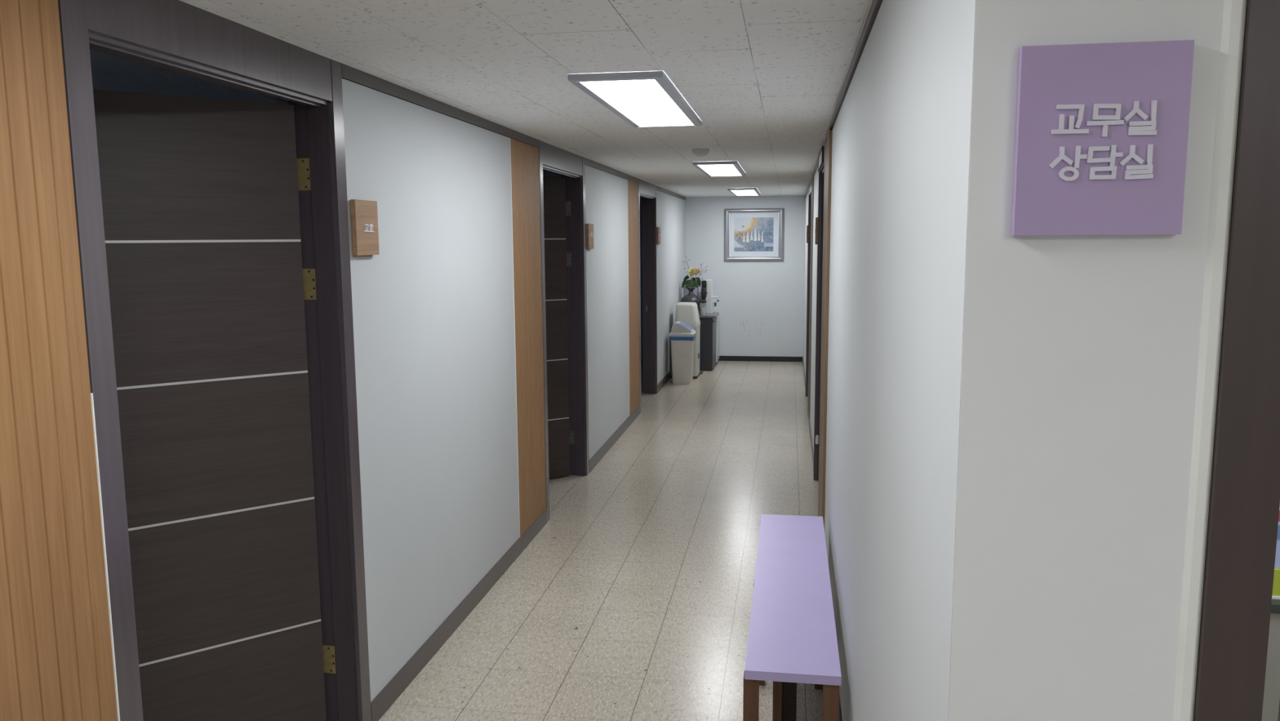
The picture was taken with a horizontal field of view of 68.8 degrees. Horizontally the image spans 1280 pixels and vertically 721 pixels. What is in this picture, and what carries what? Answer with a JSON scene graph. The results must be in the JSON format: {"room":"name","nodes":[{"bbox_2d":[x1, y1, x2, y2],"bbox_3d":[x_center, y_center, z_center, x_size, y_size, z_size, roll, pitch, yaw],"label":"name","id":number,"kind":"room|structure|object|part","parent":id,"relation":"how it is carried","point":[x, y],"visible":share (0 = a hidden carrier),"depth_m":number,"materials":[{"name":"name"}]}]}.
{"room":"school corridor","nodes":[
{"label":"school corridor","id":0,"kind":"room"},
{"bbox_2d":[0,0,684,720],"bbox_3d":[-0.573,-0.181,5.686,0.146,2.200,15.000,1,8,9],"label":"wall","id":1,"kind":"structure","parent":0,"point":[447,317],"depth_m":3.34,"materials":[{"name":"paint"}]},
{"bbox_3d":[-1.171,0.339,1.568,0.014,2.070,0.714,1,8,9],"label":"slatted wood panel","id":2,"kind":"part","parent":1,"relation":"part of","materials":[{"name":"brown wood"}]},
{"bbox_2d":[57,0,371,720],"bbox_3d":[-1.408,0.234,2.549,0.797,2.200,1.153,1,8,9],"label":"door","id":3,"kind":"structure","parent":1,"relation":"in","point":[213,237],"depth_m":2.79,"materials":[{"name":"wood"}]},
{"bbox_3d":[-1.030,-0.789,2.354,0.016,0.126,1.018,1,8,9],"label":"header panel","id":4,"kind":"part","parent":3,"relation":"part of","materials":[{"name":"grey wood"}]},
{"bbox_2d":[350,199,379,257],"bbox_3d":[-0.904,-0.433,3.072,0.024,0.183,0.163,1,8,9],"label":"plaque","id":5,"kind":"object","parent":1,"relation":"attached to","point":[364,214],"visible":1,"depth_m":3.05,"materials":[{"name":"brown wood"}]},
{"bbox_3d":[-0.792,0.028,3.934,0.012,2.070,1.803,1,8,9],"label":"white panel","id":6,"kind":"part","parent":1,"relation":"part of","materials":[{"name":"white paint"}]},
{"bbox_2d":[341,63,685,199],"bbox_3d":[-0.548,-1.224,5.340,0.016,0.042,14.600,1,8,9],"label":"trim","id":7,"kind":"structure","parent":1,"relation":"attached to","point":[348,73],"depth_m":3.78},
{"bbox_2d":[370,368,671,720],"bbox_3d":[-0.533,0.893,5.616,0.018,0.088,14.600,1,8,9],"label":"baseboard","id":8,"kind":"structure","parent":1,"relation":"attached to","point":[381,703],"depth_m":4.09,"materials":[{"name":"grey plastic"}]},
{"bbox_3d":[-0.606,-0.123,5.082,0.014,2.070,0.539,1,8,9],"label":"slatted wood panel","id":9,"kind":"part","parent":1,"relation":"part of","materials":[{"name":"brown wood"}]},
{"bbox_2d":[538,140,589,522],"bbox_3d":[-0.879,-0.219,5.993,0.846,2.200,1.180,1,8,9],"label":"door","id":10,"kind":"structure","parent":1,"relation":"in","point":[562,199],"depth_m":6.38,"materials":[{"name":"wood"}]},
{"bbox_3d":[-0.477,-1.241,5.790,0.016,0.126,1.044,1,8,9],"label":"header panel","id":11,"kind":"part","parent":10,"relation":"part of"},
{"bbox_2d":[586,223,594,249],"bbox_3d":[-0.349,-0.865,6.529,0.024,0.179,0.163,1,8,9],"label":"plaque","id":12,"kind":"object","parent":1,"relation":"attached to","point":[589,227],"visible":1,"depth_m":6.48,"materials":[{"name":"brown wood"}]},
{"bbox_3d":[-0.242,-0.422,7.353,0.012,2.070,1.730,1,8,9],"label":"white panel","id":13,"kind":"part","parent":1,"relation":"part of","materials":[{"name":"white paint"}]},
{"bbox_3d":[-0.060,-0.570,8.478,0.014,2.070,0.566,1,8,9],"label":"slatted wood panel","id":14,"kind":"part","parent":1,"relation":"part of","materials":[{"name":"brown wood"}]},
{"bbox_2d":[638,178,657,413],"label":"door","id":15,"kind":"structure","parent":1,"relation":"in","point":[646,191],"depth_m":9.87,"materials":[{"name":"wood"}]},
{"bbox_3d":[0.073,-1.691,9.212,0.016,0.126,1.074,1,8,9],"label":"header panel","id":16,"kind":"part","parent":15,"relation":"part of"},
{"bbox_2d":[656,226,660,244],"bbox_3d":[0.199,-1.324,9.937,0.024,0.187,0.163,1,8,9],"label":"plaque","id":17,"kind":"object","parent":1,"relation":"attached to","point":[658,228],"visible":1,"depth_m":9.87,"materials":[{"name":"brown wood"}]},
{"bbox_3d":[0.388,-0.937,11.268,0.012,2.070,2.772,1,8,9],"label":"white panel","id":18,"kind":"part","parent":1,"relation":"part of","materials":[{"name":"white paint"}]},
{"bbox_2d":[89,0,872,196],"bbox_3d":[0.171,-1.311,5.418,7.800,0.100,15.000,1,8,9],"label":"ceiling","id":19,"kind":"structure","parent":0,"point":[764,80],"depth_m":2.94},
{"bbox_2d":[568,71,701,128],"bbox_3d":[0.025,-1.033,3.780,0.322,0.024,1.375,1,8,9],"label":"recessed light","id":20,"kind":"object","parent":19,"relation":"in","point":[650,99],"visible":1,"depth_m":3.52,"materials":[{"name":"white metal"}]},
{"bbox_2d":[580,80,693,126],"bbox_3d":[0.025,-1.028,3.780,0.258,0.004,1.311,1,8,9],"label":"diffuser","id":21,"kind":"object","parent":20,"relation":"attached to","point":[642,103],"depth_m":3.63,"materials":[{"name":"white plastic"}]},
{"bbox_2d":[692,148,709,156],"bbox_3d":[0.379,-1.290,5.816,0.106,0.045,0.106,1,8,9],"label":"smoke detector","id":22,"kind":"object","parent":19,"relation":"attached to","point":[697,152],"visible":1,"depth_m":5.78,"materials":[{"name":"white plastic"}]},
{"bbox_2d":[692,160,745,177],"bbox_3d":[0.643,-1.508,7.389,0.321,0.024,1.340,1,8,9],"label":"recessed light","id":23,"kind":"object","parent":19,"relation":"in","point":[726,168],"visible":1,"depth_m":7.15,"materials":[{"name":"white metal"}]},
{"bbox_2d":[697,164,741,176],"bbox_3d":[0.643,-1.502,7.390,0.257,0.004,1.276,1,8,9],"label":"diffuser","id":24,"kind":"object","parent":23,"relation":"attached to","point":[716,170],"depth_m":7.32,"materials":[{"name":"white plastic"}]},
{"bbox_2d":[727,187,760,195],"bbox_3d":[1.245,-1.991,11.064,0.320,0.024,1.430,1,8,9],"label":"recessed light","id":25,"kind":"object","parent":19,"relation":"in","point":[739,191],"visible":1,"depth_m":10.78,"materials":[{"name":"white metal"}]},
{"bbox_2d":[731,190,757,195],"bbox_3d":[1.245,-1.986,11.065,0.256,0.004,1.366,1,8,9],"label":"diffuser","id":26,"kind":"object","parent":25,"relation":"attached to","point":[736,193],"depth_m":11.09,"materials":[{"name":"white plastic"}]},
{"bbox_2d":[542,171,561,177],"bbox_3d":[-1.826,-0.434,7.692,2.966,2.200,0.100,1,8,9],"label":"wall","id":27,"kind":"structure","parent":0,"point":[544,174],"depth_m":7.33,"materials":[{"name":"black"}]},
{"bbox_2d":[640,197,643,360],"bbox_3d":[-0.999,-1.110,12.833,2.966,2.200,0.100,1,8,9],"label":"door frame","id":28,"kind":"structure","parent":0,"point":[641,214],"depth_m":12.61,"materials":[{"name":"black wood"}]},
{"bbox_2d":[684,195,805,356],"bbox_3d":[1.373,-1.092,12.566,1.921,2.200,0.120,1,8,9],"label":"wall","id":29,"kind":"structure","parent":0,"point":[760,306],"depth_m":12.50,"materials":[{"name":"white paint"}]},
{"bbox_2d":[724,208,784,261],"bbox_3d":[1.511,-1.664,12.390,0.783,0.694,0.029,1,8,9],"label":"framed picture","id":30,"kind":"object","parent":29,"relation":"attached to","point":[750,234],"visible":1,"depth_m":12.39,"materials":[{"name":"multicoloured paper"}]},
{"bbox_3d":[1.156,-1.669,12.447,0.065,0.694,0.029,1,8,9],"label":"frame rail","id":31,"kind":"part","parent":30,"relation":"part of","materials":[{"name":"silver metal"}]},
{"bbox_2d":[733,217,773,251],"bbox_3d":[1.510,-1.671,12.399,0.517,0.445,0.002,1,8,9],"label":"print","id":32,"kind":"object","parent":30,"relation":"attached to","point":[750,233],"depth_m":12.40},
{"bbox_3d":[1.513,-1.352,12.431,0.783,0.065,0.029,1,8,9],"label":"frame rail","id":33,"kind":"part","parent":30,"relation":"part of","materials":[{"name":"silver metal"}]},
{"bbox_3d":[1.508,-1.980,12.349,0.783,0.056,0.029,1,8,9],"label":"frame rail","id":34,"kind":"part","parent":30,"relation":"part of","materials":[{"name":"silver metal"}]},
{"bbox_3d":[1.864,-1.659,12.334,0.067,0.694,0.029,1,8,9],"label":"frame rail","id":35,"kind":"part","parent":30,"relation":"part of","materials":[{"name":"silver metal"}]},
{"bbox_2d":[718,355,802,361],"bbox_3d":[1.400,-0.026,12.636,1.581,0.068,0.008,1,8,9],"label":"baseboard","id":36,"kind":"structure","parent":29,"relation":"attached to","point":[760,358],"depth_m":12.60,"materials":[{"name":"black rubber"}]},
{"bbox_2d":[378,360,1279,720],"bbox_3d":[0.186,0.970,5.715,7.800,0.100,15.000,1,8,9],"label":"floor","id":37,"kind":"structure","parent":0,"point":[633,602],"depth_m":4.54,"materials":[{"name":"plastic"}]},
{"bbox_2d":[668,320,696,383],"bbox_3d":[0.492,-0.095,10.781,0.290,0.698,0.334,1,8,9],"label":"bin","id":38,"kind":"object","parent":37,"relation":"on","point":[682,335],"visible":1,"depth_m":10.65,"materials":[{"name":"grey plastic"}]},
{"bbox_3d":[0.491,-0.385,10.743,0.242,0.106,0.260,1,8,9],"label":"lid","id":39,"kind":"part","parent":38,"relation":"part of","materials":[{"name":"grey plastic"}]},
{"bbox_2d":[675,302,703,378],"bbox_3d":[0.590,-0.248,11.216,0.301,0.887,0.468,1,8,9],"label":"pedal bin","id":40,"kind":"object","parent":37,"relation":"on","point":[687,313],"visible":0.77,"depth_m":10.99,"materials":[{"name":"white plastic"}]},
{"bbox_3d":[0.571,-0.546,11.158,0.272,0.277,0.426,1,8,9],"label":"lid","id":41,"kind":"part","parent":40,"relation":"part of","materials":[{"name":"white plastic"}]},
{"bbox_2d":[698,312,719,370],"bbox_3d":[0.750,-0.249,11.957,0.490,0.694,0.565,1,8,9],"label":"base cabinet","id":42,"kind":"object","parent":37,"relation":"on","point":[708,322],"visible":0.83,"depth_m":11.69,"materials":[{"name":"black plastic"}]},
{"bbox_2d":[698,312,719,317],"bbox_3d":[0.744,-0.582,11.915,0.483,0.022,0.565,1,8,9],"label":"countertop","id":43,"kind":"structure","parent":42,"relation":"on","point":[714,314],"depth_m":11.66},
{"bbox_2d":[680,287,701,308],"bbox_3d":[0.652,-0.763,11.949,0.262,0.330,0.262,1,8,9],"label":"vase","id":44,"kind":"object","parent":43,"relation":"on","point":[691,296],"visible":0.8,"depth_m":11.87,"materials":[{"name":"black ceramic"}]},
{"bbox_2d":[681,267,696,288],"bbox_3d":[0.626,-0.993,11.880,0.190,0.364,0.082,1,8,9],"label":"rose","id":45,"kind":"object","parent":44,"relation":"in","point":[689,282],"visible":1,"depth_m":11.87,"materials":[{"name":"green plant"}]},
{"bbox_2d":[692,267,701,288],"bbox_3d":[0.722,-0.993,11.879,0.114,0.363,0.128,-4,8,-24],"label":"rose","id":46,"kind":"object","parent":44,"relation":"in","point":[698,282],"visible":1,"depth_m":11.87,"materials":[{"name":"green plant"}]},
{"bbox_2d":[699,299,706,314],"bbox_3d":[0.798,-0.669,11.795,0.086,0.182,0.086,1,8,9],"label":"storage jar","id":47,"kind":"object","parent":43,"relation":"on","point":[703,303],"visible":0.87,"depth_m":11.76,"materials":[{"name":"clear glass"}]},
{"bbox_2d":[701,307,706,315],"bbox_3d":[0.796,-0.610,11.706,0.066,0.087,0.066,1,8,9],"label":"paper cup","id":48,"kind":"object","parent":43,"relation":"on","point":[703,309],"visible":1,"depth_m":11.69,"materials":[{"name":"white paper"}]},
{"bbox_2d":[700,280,707,300],"bbox_3d":[0.814,-0.803,11.877,0.068,0.426,0.078,-7,10,-41],"label":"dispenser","id":49,"kind":"object","parent":43,"relation":"on","point":[704,292],"visible":0.84,"depth_m":11.84,"materials":[{"name":"black plastic"}]},
{"bbox_2d":[705,280,719,313],"bbox_3d":[0.929,-0.824,12.031,0.174,0.424,0.177,1,8,9],"label":"air purifier","id":50,"kind":"object","parent":43,"relation":"on","point":[710,299],"visible":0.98,"depth_m":11.96,"materials":[{"name":"white plastic"}]},
{"bbox_3d":[0.949,-0.242,11.932,0.006,0.645,0.533,1,8,9],"label":"door","id":51,"kind":"part","parent":42,"relation":"part of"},
{"bbox_2d":[713,311,719,364],"bbox_3d":[0.813,-0.297,12.457,0.458,0.660,0.435,1,8,9],"label":"base cabinet","id":52,"kind":"object","parent":37,"relation":"on","point":[717,316],"visible":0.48,"depth_m":12.34,"materials":[{"name":"wood"}]},
{"bbox_3d":[1.033,-0.309,12.420,0.012,0.620,0.425,1,8,9],"label":"door","id":53,"kind":"part","parent":52,"relation":"part of","materials":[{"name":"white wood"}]},
{"bbox_2d":[742,514,841,720],"bbox_3d":[0.557,1.000,3.450,0.276,0.420,1.550,1,8,9],"label":"bench","id":54,"kind":"object","parent":37,"relation":"on","point":[792,639],"visible":1,"depth_m":3.03,"materials":[{"name":"purple wood"}]},
{"bbox_3d":[0.325,1.108,2.742,0.044,0.392,0.042,1,8,9],"label":"leg","id":55,"kind":"part","parent":54,"relation":"part of","materials":[{"name":"brown wood"}]},
{"bbox_3d":[0.443,1.012,3.474,0.044,0.392,0.042,1,8,9],"label":"leg","id":56,"kind":"part","parent":54,"relation":"part of","materials":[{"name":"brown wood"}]},
{"bbox_3d":[0.668,1.015,3.438,0.044,0.392,0.042,1,8,9],"label":"leg","id":57,"kind":"part","parent":54,"relation":"part of","materials":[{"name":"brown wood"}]},
{"bbox_3d":[0.550,1.111,2.706,0.044,0.392,0.042,1,8,9],"label":"leg","id":58,"kind":"part","parent":54,"relation":"part of","materials":[{"name":"brown wood"}]},
{"bbox_2d":[1261,599,1279,720],"bbox_3d":[2.181,0.942,2.656,1.300,0.720,0.655,1,8,9],"label":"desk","id":59,"kind":"object","parent":37,"relation":"on","point":[1272,682],"visible":0.07,"depth_m":2.40,"materials":[{"name":"beige wood"}]},
{"bbox_2d":[1271,568,1279,599],"bbox_3d":[1.792,0.563,2.500,0.470,0.077,0.246,1,8,9],"label":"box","id":60,"kind":"object","parent":59,"relation":"on","point":[1276,586],"visible":0.02,"depth_m":2.41,"materials":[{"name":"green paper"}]},
{"bbox_2d":[1274,520,1279,568],"bbox_3d":[1.776,0.463,2.486,0.461,0.124,0.212,1,8,9],"label":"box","id":61,"kind":"object","parent":60,"relation":"on","point":[1277,565],"visible":0.02,"depth_m":2.40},
{"bbox_2d":[803,0,976,720],"bbox_3d":[1.361,-0.355,6.920,0.152,2.200,11.929,1,8,9],"label":"wall","id":62,"kind":"structure","parent":0,"point":[897,148],"depth_m":1.67,"materials":[{"name":"paint"}]},
{"bbox_3d":[1.966,-0.918,11.043,0.012,2.070,2.720,1,8,9],"label":"white panel","id":63,"kind":"part","parent":62,"relation":"part of","materials":[{"name":"white paint"}]},
{"bbox_2d":[806,225,808,243],"bbox_3d":[1.745,-1.312,9.731,0.024,0.185,0.163,1,8,9],"label":"plaque","id":64,"kind":"object","parent":62,"relation":"attached to","point":[806,225],"visible":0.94,"depth_m":9.65,"materials":[{"name":"brown wood"}]},
{"bbox_2d":[805,176,812,416],"bbox_3d":[1.717,-0.643,9.107,0.152,2.200,1.210,1,8,9],"label":"door","id":65,"kind":"structure","parent":62,"relation":"in","point":[810,183],"depth_m":9.64,"materials":[{"name":"wood"}]},
{"bbox_3d":[1.647,-1.672,8.982,0.016,0.126,1.078,1,8,9],"label":"header panel","id":66,"kind":"part","parent":65,"relation":"part of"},
{"bbox_3d":[1.513,-0.550,8.246,0.018,2.070,0.565,1,8,9],"label":"slatted wood panel","id":67,"kind":"part","parent":62,"relation":"part of","materials":[{"name":"brown wood"}]},
{"bbox_3d":[1.339,-0.405,7.141,0.012,2.070,1.650,1,8,9],"label":"white panel","id":68,"kind":"part","parent":62,"relation":"part of","materials":[{"name":"white paint"}]},
{"bbox_2d":[814,217,817,244],"bbox_3d":[1.204,-0.879,6.362,0.024,0.185,0.163,1,8,9],"label":"plaque","id":69,"kind":"object","parent":62,"relation":"attached to","point":[816,218],"visible":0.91,"depth_m":6.29,"materials":[{"name":"brown wood"}]},
{"bbox_2d":[813,137,826,479],"bbox_3d":[1.175,-0.200,5.739,0.152,2.200,1.190,1,8,9],"label":"door","id":70,"kind":"structure","parent":62,"relation":"in","point":[821,173],"depth_m":6.27,"materials":[{"name":"wood"}]},
{"bbox_3d":[1.112,-0.201,5.749,0.016,2.200,1.190,1,8,9],"label":"casing","id":71,"kind":"part","parent":70,"relation":"part of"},
{"bbox_2d":[817,146,823,171],"bbox_3d":[1.115,-1.239,5.765,0.011,0.094,0.740,1,8,9],"label":"sign","id":72,"kind":"object","parent":70,"relation":"attached to","point":[820,158],"visible":1,"depth_m":5.66,"materials":[{"name":"white plastic"}]},
{"bbox_3d":[1.106,-1.229,5.614,0.016,0.126,1.058,1,8,9],"label":"header panel","id":73,"kind":"part","parent":70,"relation":"part of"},
{"bbox_2d":[802,355,842,720],"bbox_3d":[1.278,0.720,6.871,0.016,0.082,11.529,1,8,9],"label":"baseboard","id":74,"kind":"structure","parent":62,"relation":"attached to","point":[809,423],"depth_m":7.17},
{"bbox_3d":[0.967,-0.106,4.869,0.024,2.070,0.603,1,8,9],"label":"slatted wood panel","id":75,"kind":"part","parent":62,"relation":"part of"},
{"bbox_2d":[804,0,883,198],"bbox_3d":[1.262,-1.402,6.594,0.018,0.038,11.529,1,8,9],"label":"trim","id":76,"kind":"structure","parent":62,"relation":"attached to","point":[876,4],"depth_m":2.76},
{"bbox_2d":[948,0,1246,720],"bbox_3d":[1.857,0.424,0.919,3.010,2.200,0.146,1,8,9],"label":"wall","id":77,"kind":"structure","parent":0,"point":[1091,365],"depth_m":1.02,"materials":[{"name":"paint"}]},
{"bbox_2d":[1010,40,1194,235],"bbox_3d":[0.481,-0.229,0.976,0.166,0.195,0.017,1,8,9],"label":"room sign","id":78,"kind":"object","parent":77,"relation":"attached to","point":[1102,129],"visible":1,"depth_m":0.97,"materials":[{"name":"purple plastic"}]},
{"bbox_2d":[1193,0,1279,720],"bbox_3d":[1.130,0.446,1.040,1.013,2.135,0.162,1,8,9],"label":"door frame","id":79,"kind":"structure","parent":77,"relation":"in","point":[1244,504],"depth_m":0.99,"materials":[{"name":"brown wood"}]}
]}

